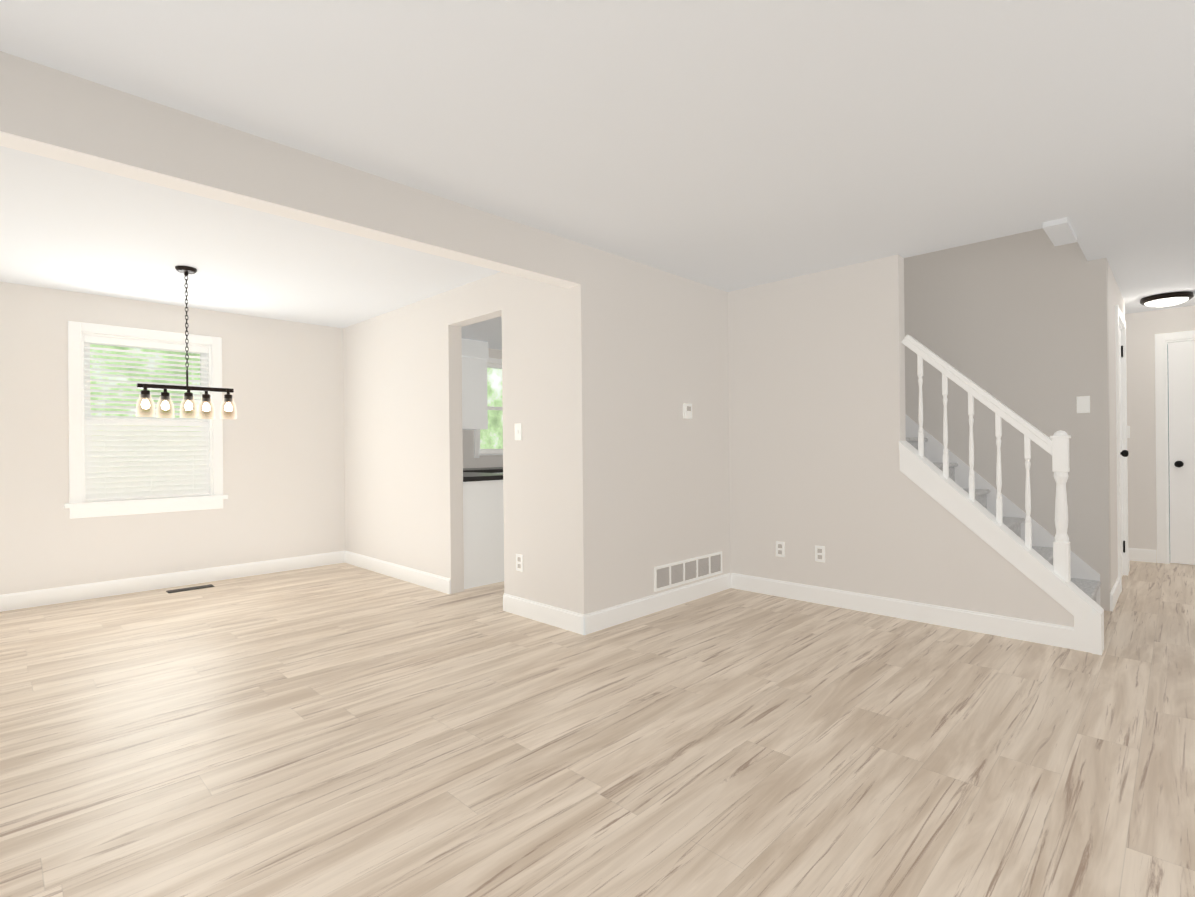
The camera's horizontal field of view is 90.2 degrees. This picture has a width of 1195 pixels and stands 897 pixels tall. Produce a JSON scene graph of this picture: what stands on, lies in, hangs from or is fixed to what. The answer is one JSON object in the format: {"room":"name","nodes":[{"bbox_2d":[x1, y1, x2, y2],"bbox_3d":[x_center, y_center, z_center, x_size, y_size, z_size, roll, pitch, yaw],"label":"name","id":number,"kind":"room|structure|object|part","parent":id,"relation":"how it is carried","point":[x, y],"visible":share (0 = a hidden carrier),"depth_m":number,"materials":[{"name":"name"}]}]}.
{"room":"empty living room","nodes":[
{"label":"empty living room","id":0,"kind":"room"},
{"bbox_2d":[0,282,502,594],"bbox_3d":[-2.774,-0.031,6.022,0.120,2.400,6.160,-1,0,44],"label":"wall","id":1,"kind":"structure","parent":0,"point":[283,466],"depth_m":5.17,"materials":[{"name":"white paint"}]},
{"bbox_2d":[64,321,227,518],"bbox_3d":[-3.748,-0.225,4.993,0.175,1.525,1.090,-1,0,44],"label":"dining room window","id":2,"kind":"structure","parent":1,"relation":"in","point":[152,451],"depth_m":4.93,"materials":[{"name":"white"}]},
{"bbox_3d":[-3.784,-0.242,5.028,0.039,1.220,0.764,-1,0,44],"label":"glass","id":3,"kind":"part","parent":2,"relation":"part of","materials":[{"name":"clear glass"}]},
{"bbox_2d":[0,551,343,611],"bbox_3d":[-3.674,1.117,4.997,0.014,0.120,3.120,-1,0,44],"label":"baseboard","id":4,"kind":"structure","parent":1,"relation":"attached to","point":[13,601],"depth_m":4.98,"materials":[{"name":"white wood"}]},
{"bbox_2d":[462,338,473,429],"bbox_3d":[-1.708,-0.730,6.771,0.356,1.016,0.385,-1,0,44],"label":"upper cabinet","id":5,"kind":"object","parent":1,"relation":"attached to","point":[467,358],"depth_m":6.77,"materials":[{"name":"white wood"}]},
{"bbox_2d":[470,340,488,429],"bbox_3d":[-1.485,-0.732,6.998,0.356,1.016,0.252,-1,0,44],"label":"upper cabinet","id":6,"kind":"object","parent":1,"relation":"attached to","point":[475,355],"depth_m":6.91,"materials":[{"name":"white wood"}]},
{"bbox_2d":[474,358,502,457],"bbox_3d":[-1.227,-0.506,7.554,0.110,1.240,0.840,-1,0,44],"label":"kitchen window","id":7,"kind":"structure","parent":1,"relation":"in","point":[495,366],"depth_m":7.45,"materials":[{"name":"white"}]},
{"bbox_2d":[0,51,580,283],"bbox_3d":[-1.250,-1.124,2.576,0.120,0.250,3.150,-1,0,44],"label":"header beam","id":8,"kind":"structure","parent":0,"point":[44,104],"depth_m":2.35,"materials":[{"name":"white paint"}]},
{"bbox_2d":[0,131,580,287],"bbox_3d":[-1.248,-0.997,2.576,0.118,0.002,3.150,-1,0,44],"label":"soffit","id":9,"kind":"structure","parent":8,"relation":"attached to","point":[16,142],"depth_m":2.39,"materials":[{"name":"white paint"}]},
{"bbox_2d":[343,272,570,610],"bbox_3d":[-1.347,-0.046,4.972,3.390,2.400,0.120,-1,0,44],"label":"wall","id":10,"kind":"structure","parent":0,"point":[403,446],"depth_m":4.77,"materials":[{"name":"white paint"}]},
{"bbox_2d":[344,551,450,593],"bbox_3d":[-1.867,1.099,5.400,1.970,0.120,0.014,-1,0,44],"label":"baseboard","id":11,"kind":"structure","parent":10,"relation":"attached to","point":[432,581],"depth_m":5.27,"materials":[{"name":"white wood"}]},
{"bbox_2d":[515,423,521,439],"bbox_3d":[-0.548,-0.115,4.095,0.072,0.115,0.012,-1,0,44],"label":"light switch","id":12,"kind":"object","parent":10,"relation":"attached to","point":[518,431],"visible":1,"depth_m":4.09,"materials":[{"name":"white plastic"}]},
{"bbox_2d":[516,554,522,571],"bbox_3d":[-0.537,0.785,4.096,0.072,0.115,0.006,-1,0,44],"label":"outlet","id":13,"kind":"object","parent":10,"relation":"attached to","point":[519,562],"visible":1,"depth_m":4.09,"materials":[{"name":"white plastic"}]},
{"bbox_2d":[503,593,583,634],"bbox_3d":[-0.375,1.083,3.936,0.810,0.120,0.014,-1,0,44],"label":"baseboard","id":14,"kind":"structure","parent":10,"relation":"attached to","point":[547,614],"depth_m":3.90,"materials":[{"name":"white wood"}]},
{"bbox_2d":[0,560,1194,896],"bbox_3d":[0.666,1.163,4.375,7.320,0.060,8.610,-1,0,44],"label":"floor","id":15,"kind":"structure","parent":0,"point":[340,730],"depth_m":2.26,"materials":[{"name":"brown wood"}]},
{"bbox_2d":[166,584,213,592],"bbox_3d":[-3.403,1.172,4.983,0.110,0.006,0.320,-1,0,44],"label":"floor vent","id":16,"kind":"object","parent":15,"relation":"in","point":[189,588],"visible":0.98,"depth_m":4.97,"materials":[{"name":"grey"}]},
{"bbox_2d":[463,479,503,588],"bbox_3d":[-1.019,0.711,5.182,0.369,0.880,0.620,-1,0,44],"label":"base cabinet","id":17,"kind":"object","parent":15,"relation":"on","point":[483,517],"depth_m":4.99,"materials":[{"name":"white wood"}]},
{"bbox_2d":[463,471,502,482],"bbox_3d":[-1.576,0.256,5.738,1.976,0.040,0.640,-1,0,44],"label":"countertop","id":18,"kind":"structure","parent":17,"relation":"on","point":[468,476],"depth_m":5.07,"materials":[{"name":"black stone"}]},
{"bbox_2d":[463,467,502,470],"bbox_3d":[-1.137,0.253,7.143,0.636,0.040,2.022,-1,0,44],"label":"countertop","id":19,"kind":"structure","parent":17,"relation":"on","point":[489,468],"depth_m":6.70,"materials":[{"name":"black stone"}]},
{"bbox_2d":[906,437,1100,601],"bbox_3d":[2.321,0.116,4.471,2.145,2.000,0.996,-1,0,44],"label":"staircase","id":20,"kind":"structure","parent":15,"relation":"on","point":[1089,588],"depth_m":4.22,"materials":[{"name":"grey carpet"}]},
{"bbox_2d":[0,0,1194,349],"bbox_3d":[0.641,-1.317,4.377,7.320,0.100,8.610,-1,0,44],"label":"ceiling","id":21,"kind":"structure","parent":0,"point":[730,144],"depth_m":2.39,"materials":[{"name":"white paint"}]},
{"bbox_2d":[136,266,236,418],"bbox_3d":[-2.805,-0.719,4.071,0.170,1.024,0.572,-1,0,44],"label":"chandelier","id":22,"kind":"object","parent":21,"relation":"hanging from","point":[165,394],"visible":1,"depth_m":4.05,"materials":[{"name":"black metal"}]},
{"bbox_2d":[1043,217,1076,245],"bbox_3d":[2.732,-1.298,3.516,0.110,0.080,0.450,-1,0,44],"label":"ceiling soffit","id":23,"kind":"structure","parent":21,"relation":"attached to","point":[1059,232],"depth_m":3.47,"materials":[{"name":"white paint"}]},
{"bbox_2d":[1140,291,1193,306],"bbox_3d":[4.895,-1.270,5.128,0.336,0.078,0.336,-1,0,44],"label":"hall light","id":24,"kind":"object","parent":21,"relation":"attached to","point":[1166,299],"visible":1,"depth_m":5.04,"materials":[{"name":"white glass"}]},
{"bbox_2d":[1144,297,1188,306],"bbox_3d":[4.895,-1.254,5.128,0.278,0.048,0.278,-1,0,44],"label":"diffuser","id":25,"kind":"object","parent":24,"relation":"attached to","point":[1148,301],"depth_m":5.07,"materials":[{"name":"white glass"}]},
{"bbox_2d":[568,243,729,614],"bbox_3d":[0.863,-1.369,4.732,0.120,5.000,2.890,-1,0,44],"label":"wall","id":26,"kind":"structure","parent":0,"point":[649,480],"depth_m":4.06,"materials":[{"name":"white paint"}]},
{"bbox_2d":[683,403,691,418],"bbox_3d":[0.670,-0.277,4.421,0.023,0.110,0.090,-1,0,44],"label":"thermostat","id":27,"kind":"object","parent":26,"relation":"attached to","point":[687,411],"visible":1,"depth_m":4.40,"materials":[{"name":"white plastic"}]},
{"bbox_2d":[654,551,721,591],"bbox_3d":[0.694,0.908,4.443,0.008,0.170,0.850,-1,0,44],"label":"air vent grille","id":28,"kind":"object","parent":26,"relation":"attached to","point":[670,575],"visible":1,"depth_m":4.41,"materials":[{"name":"white plastic"}]},
{"bbox_2d":[584,573,731,634],"bbox_3d":[0.486,1.075,4.226,0.014,0.120,1.634,-1,0,44],"label":"baseboard","id":29,"kind":"structure","parent":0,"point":[595,621],"depth_m":4.11,"materials":[{"name":"white wood"}]},
{"bbox_2d":[728,255,1073,626],"bbox_3d":[1.905,-1.380,4.088,2.270,5.000,0.110,-1,0,44],"label":"wall","id":30,"kind":"structure","parent":0,"point":[816,380],"depth_m":4.21,"materials":[{"name":"white paint"}]},
{"bbox_2d":[776,541,784,556],"bbox_3d":[1.389,0.766,4.532,0.072,0.115,0.006,-1,0,44],"label":"outlet","id":31,"kind":"object","parent":30,"relation":"attached to","point":[780,549],"visible":1,"depth_m":4.53,"materials":[{"name":"white plastic"}]},
{"bbox_2d":[815,545,824,561],"bbox_3d":[1.611,0.763,4.315,0.072,0.115,0.006,-1,0,44],"label":"outlet","id":32,"kind":"object","parent":30,"relation":"attached to","point":[819,553],"visible":1,"depth_m":4.31,"materials":[{"name":"white plastic"}]},
{"bbox_2d":[732,573,1074,649],"bbox_3d":[1.860,1.061,4.069,2.195,0.120,0.014,-1,0,44],"label":"baseboard","id":33,"kind":"structure","parent":30,"relation":"attached to","point":[1062,636],"depth_m":3.85,"materials":[{"name":"white wood"}]},
{"bbox_2d":[901,335,1070,581],"bbox_3d":[2.351,0.000,3.664,0.876,1.506,0.086,-1,0,44],"label":"stair railing","id":34,"kind":"object","parent":30,"relation":"on","point":[1056,446],"visible":1,"depth_m":3.56,"materials":[{"name":"white wood"}]},
{"bbox_2d":[899,441,1103,654],"bbox_3d":[2.397,0.530,3.612,1.010,1.170,0.154,-1,0,44],"label":"trim","id":35,"kind":"structure","parent":30,"relation":"attached to","point":[950,495],"depth_m":3.51,"materials":[{"name":"white wood"}]},
{"bbox_2d":[904,228,1110,610],"bbox_3d":[2.686,-1.387,4.884,2.270,5.000,0.120,-1,0,44],"label":"wall","id":36,"kind":"structure","parent":0,"point":[1018,323],"depth_m":4.37,"materials":[{"name":"white paint"}]},
{"bbox_2d":[905,414,1099,604],"bbox_3d":[2.662,-0.018,4.824,2.140,2.261,0.015,-1,0,44],"label":"trim","id":37,"kind":"structure","parent":36,"relation":"attached to","point":[1041,535],"depth_m":4.49,"materials":[{"name":"white"}]},
{"bbox_2d":[1076,396,1089,412],"bbox_3d":[3.368,-0.304,4.133,0.072,0.115,0.012,-1,0,44],"label":"light switch","id":38,"kind":"object","parent":36,"relation":"attached to","point":[1083,404],"visible":1,"depth_m":4.13,"materials":[{"name":"white plastic"}]},
{"bbox_2d":[1108,263,1124,589],"bbox_3d":[4.104,-0.102,4.780,0.120,2.400,1.700,-1,0,44],"label":"wall","id":39,"kind":"structure","parent":0,"point":[1115,297],"depth_m":4.35,"materials":[{"name":"white paint"}]},
{"bbox_2d":[1110,577,1119,611],"bbox_3d":[3.732,1.042,4.294,0.014,0.120,0.710,-1,0,44],"label":"baseboard","id":40,"kind":"structure","parent":39,"relation":"attached to","point":[1115,592],"depth_m":4.20,"materials":[{"name":"white wood"}]},
{"bbox_2d":[1115,305,1128,592],"bbox_3d":[4.241,0.000,4.906,0.138,2.195,0.880,-1,0,44],"label":"door frame","id":41,"kind":"structure","parent":39,"relation":"attached to","point":[1120,322],"depth_m":5.13,"materials":[{"name":"white wood"}]},
{"bbox_2d":[1119,328,1128,575],"bbox_3d":[4.285,0.037,4.867,0.109,2.104,0.721,-1,0,44],"label":"closet door","id":42,"kind":"structure","parent":39,"relation":"in","point":[1124,453],"depth_m":5.06,"materials":[{"name":"white wood"}]},
{"bbox_2d":[1125,305,1194,562],"bbox_3d":[5.182,-0.112,5.880,2.720,2.400,0.120,-1,0,44],"label":"wall","id":43,"kind":"structure","parent":0,"point":[1143,329],"depth_m":5.73,"materials":[{"name":"white paint"}]},
{"bbox_2d":[1128,548,1155,563],"bbox_3d":[4.788,1.032,6.184,1.475,0.120,0.014,-1,0,44],"label":"baseboard","id":44,"kind":"structure","parent":43,"relation":"attached to","point":[1134,554],"depth_m":5.73,"materials":[{"name":"white wood"}]},
{"bbox_2d":[1155,330,1194,563],"bbox_3d":[5.723,-0.003,5.338,1.050,2.170,0.138,-1,0,44],"label":"door frame","id":45,"kind":"structure","parent":43,"relation":"attached to","point":[1162,341],"depth_m":5.62,"materials":[{"name":"white wood"}]},
{"bbox_2d":[1168,341,1194,564],"bbox_3d":[5.717,0.038,5.331,0.870,2.072,0.044,-1,0,44],"label":"front door","id":46,"kind":"structure","parent":43,"relation":"in","point":[1181,373],"depth_m":5.56,"materials":[{"name":"white wood"}]},
{"bbox_2d":[1174,461,1183,466],"bbox_3d":[5.413,0.146,5.548,0.062,0.064,0.074,-1,0,44],"label":"door knob","id":47,"kind":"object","parent":46,"relation":"attached to","point":[1178,463],"depth_m":5.53,"materials":[{"name":"black metal"}]},
{"label":"outside","id":48,"kind":"structure","parent":0,"visible":0},
{"bbox_2d":[90,344,502,484],"bbox_3d":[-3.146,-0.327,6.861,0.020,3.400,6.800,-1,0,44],"label":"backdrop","id":49,"kind":"structure","parent":48,"point":[495,394],"depth_m":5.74,"materials":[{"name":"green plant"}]}
]}

